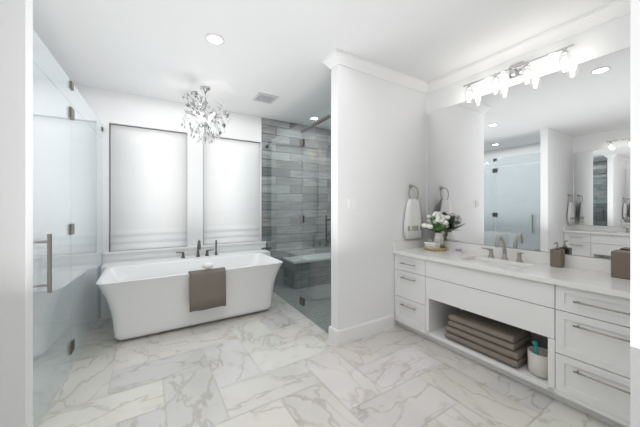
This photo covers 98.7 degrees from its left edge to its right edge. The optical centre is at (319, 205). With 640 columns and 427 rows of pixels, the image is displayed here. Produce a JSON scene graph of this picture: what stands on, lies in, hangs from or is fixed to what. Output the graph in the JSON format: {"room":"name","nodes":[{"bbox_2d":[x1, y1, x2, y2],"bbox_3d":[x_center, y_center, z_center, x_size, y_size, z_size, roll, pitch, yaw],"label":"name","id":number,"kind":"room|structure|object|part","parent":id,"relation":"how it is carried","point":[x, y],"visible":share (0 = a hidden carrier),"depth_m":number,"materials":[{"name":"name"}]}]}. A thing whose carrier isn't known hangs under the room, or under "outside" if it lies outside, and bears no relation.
{"room":"bathroom","nodes":[
{"label":"bathroom","id":0,"kind":"room"},
{"bbox_2d":[0,0,32,426],"bbox_3d":[-2.296,-0.065,1.225,1.420,2.970,0.120,0,0,-32],"label":"wall","id":1,"kind":"structure","parent":0,"point":[16,16],"depth_m":1.53,"materials":[{"name":"white paint"}]},
{"bbox_2d":[33,77,261,311],"bbox_3d":[-2.000,-0.065,4.348,5.650,2.970,0.250,0,0,-32],"label":"wall","id":2,"kind":"structure","parent":0,"point":[108,106],"depth_m":3.64,"materials":[{"name":"white paint"}]},
{"bbox_2d":[109,122,187,251],"bbox_3d":[-2.447,-0.252,3.975,0.959,1.741,0.104,0,0,-32],"label":"window","id":3,"kind":"structure","parent":2,"relation":"in","point":[148,168],"depth_m":3.95,"materials":[{"name":"white fabric"}]},
{"bbox_2d":[112,124,185,133],"bbox_3d":[-2.458,-0.250,3.992,0.951,1.736,0.012,0,0,-32],"label":"window frame","id":4,"kind":"object","parent":3,"relation":"attached to","point":[112,124],"depth_m":3.95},
{"bbox_2d":[104,241,265,260],"bbox_3d":[-1.924,0.675,4.269,2.257,0.109,0.105,0,0,-32],"label":"window sill","id":5,"kind":"structure","parent":2,"relation":"attached to","point":[109,256],"depth_m":4.08,"materials":[{"name":"white paint"}]},
{"bbox_2d":[203,135,260,244],"bbox_3d":[-1.455,-0.252,4.600,0.954,1.741,0.104,0,0,-32],"label":"window","id":6,"kind":"structure","parent":2,"relation":"in","point":[231,168],"depth_m":4.58,"materials":[{"name":"white fabric"}]},
{"bbox_2d":[203,136,257,244],"bbox_3d":[-1.466,-0.250,4.617,0.946,1.736,0.012,0,0,-32],"label":"window frame","id":7,"kind":"object","parent":6,"relation":"attached to","point":[208,136],"depth_m":4.47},
{"bbox_2d":[33,283,554,426],"bbox_3d":[-0.023,1.458,1.209,5.650,0.084,7.670,0,0,-32],"label":"floor","id":8,"kind":"structure","parent":0,"point":[317,308],"depth_m":3.80,"materials":[{"name":"tile"}]},
{"bbox_2d":[283,252,330,288],"bbox_3d":[-0.099,1.177,5.120,1.090,0.475,0.450,0,0,-32],"label":"shower bench","id":9,"kind":"object","parent":8,"relation":"on","point":[303,271],"visible":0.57,"depth_m":4.87,"materials":[{"name":"tile"}]},
{"bbox_2d":[262,118,330,284],"bbox_3d":[0.182,-0.064,4.262,1.550,2.968,2.220,0,0,-32],"label":"stone wall","id":10,"kind":"structure","parent":0,"point":[296,180],"depth_m":5.15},
{"bbox_2d":[299,139,304,146],"label":"hinge","id":11,"kind":"object","parent":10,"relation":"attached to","point":[301,142],"depth_m":3.61,"materials":[{"name":"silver metal"}]},
{"bbox_2d":[299,215,304,221],"label":"hinge","id":12,"kind":"object","parent":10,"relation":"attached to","point":[302,219],"depth_m":3.61,"materials":[{"name":"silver metal"}]},
{"bbox_2d":[300,114,330,132],"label":"rail","id":13,"kind":"object","parent":10,"relation":"attached to","point":[328,116],"depth_m":3.27,"materials":[{"name":"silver metal"}]},
{"bbox_2d":[299,297,304,305],"label":"hinge","id":14,"kind":"object","parent":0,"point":[301,300],"depth_m":3.61,"materials":[{"name":"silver metal"}]},
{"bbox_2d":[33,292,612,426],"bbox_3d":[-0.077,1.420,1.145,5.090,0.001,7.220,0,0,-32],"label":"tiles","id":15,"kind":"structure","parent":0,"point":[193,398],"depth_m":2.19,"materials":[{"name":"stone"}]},
{"bbox_2d":[33,255,41,294],"bbox_3d":[-3.330,1.002,2.848,0.470,0.833,0.832,0,0,-32],"label":"toilet","id":16,"kind":"object","parent":15,"relation":"on","point":[36,258],"visible":0.24,"depth_m":3.19,"materials":[{"name":"white ceramic"}]},
{"bbox_2d":[33,61,103,407],"bbox_3d":[-2.309,0.167,2.643,0.133,2.494,2.289,0,0,-30],"label":"glass","id":17,"kind":"object","parent":15,"relation":"on","point":[80,311],"visible":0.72,"depth_m":2.56,"materials":[{"name":"clear glass"}]},
{"bbox_3d":[-1.947,0.264,2.012,0.010,2.288,0.832,0,0,-30],"label":"door","id":18,"kind":"part","parent":17,"relation":"part of","materials":[{"name":"clear glass"}]},
{"bbox_2d":[101,249,270,319],"bbox_3d":[-1.852,1.093,4.139,2.252,0.655,0.259,0,0,-32],"label":"ledge","id":19,"kind":"object","parent":15,"relation":"on","point":[105,310],"visible":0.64,"depth_m":3.79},
{"bbox_2d":[176,240,217,257],"bbox_3d":[-1.809,0.633,4.088,0.584,0.262,0.214,0,0,-32],"label":"tub filler faucet","id":20,"kind":"object","parent":19,"relation":"on","point":[199,243],"depth_m":4.14,"materials":[{"name":"grey metal"}]},
{"bbox_2d":[96,253,282,339],"bbox_3d":[-1.560,1.086,3.556,2.005,0.661,0.925,0,0,-32],"label":"bathtub","id":21,"kind":"object","parent":15,"relation":"on","point":[146,298],"visible":0.96,"depth_m":3.20,"materials":[{"name":"white ceramic"}]},
{"bbox_2d":[188,263,225,311],"bbox_3d":[-1.320,0.917,3.213,0.392,0.517,0.207,0,0,-32],"label":"towel","id":22,"kind":"object","parent":21,"relation":"on","point":[207,287],"visible":0.99,"depth_m":3.14,"materials":[{"name":"brown fabric"}]},
{"bbox_2d":[393,235,629,426],"bbox_3d":[1.653,0.847,2.536,0.635,1.143,2.024,0,0,-32],"label":"vanity","id":23,"kind":"object","parent":15,"relation":"on","point":[578,312],"visible":0.94,"depth_m":2.13,"materials":[{"name":"white paint"}]},
{"bbox_2d":[393,238,629,298],"bbox_3d":[1.656,0.488,2.538,0.627,0.136,2.024,0,0,-32],"label":"countertop","id":24,"kind":"structure","parent":23,"relation":"on","point":[579,272],"depth_m":2.32,"materials":[{"name":"white stone"}]},
{"bbox_2d":[421,211,450,250],"bbox_3d":[1.370,0.291,3.252,0.300,0.456,0.318,0,0,-32],"label":"flower arrangement","id":25,"kind":"object","parent":24,"relation":"on","point":[437,222],"visible":1,"depth_m":3.23,"materials":[{"name":"white plant"}]},
{"bbox_2d":[453,249,464,252],"bbox_3d":[1.556,0.499,3.083,0.120,0.040,0.118,0,0,-32],"label":"soap dish","id":26,"kind":"object","parent":24,"relation":"on","point":[455,250],"visible":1,"depth_m":3.06,"materials":[{"name":"white ceramic"}]},
{"bbox_2d":[481,235,522,261],"bbox_3d":[1.741,0.398,2.644,0.201,0.244,0.371,0,0,-32],"label":"faucet","id":27,"kind":"object","parent":24,"relation":"on","point":[490,257],"depth_m":2.67,"materials":[{"name":"silver metal"}]},
{"bbox_2d":[550,242,564,267],"bbox_3d":[2.023,0.411,2.349,0.102,0.216,0.080,0,0,-32],"label":"soap dispenser","id":28,"kind":"object","parent":24,"relation":"on","point":[557,255],"visible":1,"depth_m":2.33,"materials":[{"name":"brown metal"}]},
{"bbox_2d":[611,250,629,279],"bbox_3d":[2.221,0.424,1.990,0.140,0.190,0.140,0,0,-32],"label":"tissue box","id":29,"kind":"object","parent":24,"relation":"on","point":[620,259],"visible":0.72,"depth_m":1.97,"materials":[{"name":"brown metal"}]},
{"bbox_2d":[528,341,547,378],"bbox_3d":[1.729,1.181,2.152,0.168,0.256,0.168,0,0,-32],"label":"bin","id":30,"kind":"object","parent":23,"relation":"on","point":[537,356],"visible":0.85,"depth_m":2.12,"materials":[{"name":"white plastic"}]},
{"bbox_2d":[33,0,615,129],"bbox_3d":[-0.023,-1.610,1.209,5.650,0.120,7.670,0,0,-32],"label":"ceiling","id":31,"kind":"structure","parent":0,"point":[157,49],"depth_m":2.58,"materials":[{"name":"white paint"}]},
{"bbox_2d":[181,86,230,144],"bbox_3d":[-1.489,-1.176,3.599,0.620,0.745,0.713,0,0,-32],"label":"chandelier","id":32,"kind":"object","parent":31,"relation":"hanging from","point":[205,89],"visible":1,"depth_m":3.58,"materials":[{"name":"clear glass"}]},
{"bbox_2d":[205,33,318,119],"bbox_3d":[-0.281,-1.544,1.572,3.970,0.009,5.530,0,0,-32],"label":"recessed light","id":33,"kind":"object","parent":31,"relation":"in","point":[210,34],"visible":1,"depth_m":2.55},
{"bbox_2d":[252,92,278,103],"bbox_3d":[-0.785,-1.544,3.949,0.300,0.011,0.300,0,0,-32],"label":"ceiling vent","id":34,"kind":"object","parent":31,"relation":"in","point":[260,97],"visible":1,"depth_m":3.94,"materials":[{"name":"grey"}]},
{"bbox_2d":[325,215,330,245],"label":"door handle","id":35,"kind":"object","parent":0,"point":[326,219],"depth_m":3.00,"materials":[{"name":"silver metal"}]},
{"bbox_2d":[331,64,426,329],"bbox_3d":[0.750,-0.065,3.238,1.420,2.970,0.120,0,0,-32],"label":"wall","id":36,"kind":"structure","parent":0,"point":[379,126],"depth_m":3.05,"materials":[{"name":"white paint"}]},
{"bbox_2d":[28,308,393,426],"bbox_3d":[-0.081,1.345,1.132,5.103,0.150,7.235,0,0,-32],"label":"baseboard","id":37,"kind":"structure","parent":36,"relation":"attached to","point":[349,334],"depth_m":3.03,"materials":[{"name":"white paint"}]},
{"bbox_2d":[348,198,356,208],"bbox_3d":[0.342,-0.025,2.903,0.116,0.116,0.010,0,0,-32],"label":"switch plate","id":38,"kind":"object","parent":36,"relation":"attached to","point":[352,202],"visible":1,"depth_m":2.90,"materials":[{"name":"white plastic"}]},
{"bbox_2d":[404,184,422,238],"bbox_3d":[1.133,0.061,3.361,0.302,0.658,0.077,0,0,-32],"label":"towel","id":39,"kind":"object","parent":36,"relation":"attached to","point":[413,222],"visible":1,"depth_m":3.32,"materials":[{"name":"white fabric"}]},
{"bbox_2d":[321,0,629,93],"bbox_3d":[0.505,-1.500,0.202,5.223,0.100,5.156,0,0,-32],"label":"crown molding","id":40,"kind":"structure","parent":36,"relation":"attached to","point":[618,8],"depth_m":2.78,"materials":[{"name":"white paint"}]},
{"bbox_2d":[432,231,443,247],"bbox_3d":[1.418,0.406,3.304,0.132,0.195,0.132,0,0,-32],"label":"vase","id":41,"kind":"object","parent":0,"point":[437,237],"depth_m":3.26,"materials":[{"name":"white ceramic"}]},
{"bbox_2d":[427,13,629,259],"bbox_3d":[2.274,-0.065,2.507,0.380,2.970,7.420,0,0,-32],"label":"wall","id":42,"kind":"structure","parent":0,"point":[612,36],"depth_m":2.49,"materials":[{"name":"white paint"}]},
{"bbox_2d":[463,44,573,102],"bbox_3d":[1.864,-1.260,2.668,0.138,0.250,0.930,0,0,-32],"label":"light","id":43,"kind":"object","parent":42,"relation":"attached to","point":[516,70],"visible":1,"depth_m":2.64,"materials":[{"name":"silver metal"}]},
{"bbox_2d":[427,47,629,258],"bbox_3d":[1.919,-0.388,2.704,0.006,1.605,2.000,0,0,-32],"label":"mirror","id":44,"kind":"object","parent":42,"relation":"attached to","point":[535,164],"visible":1,"depth_m":2.52,"materials":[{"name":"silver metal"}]},
{"bbox_2d":[630,0,639,426],"bbox_3d":[1.841,-0.065,1.384,1.550,2.970,0.120,0,0,-32],"label":"wall return","id":45,"kind":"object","parent":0,"point":[634,4],"visible":1,"depth_m":1.01,"materials":[{"name":"white paint"}]}
]}

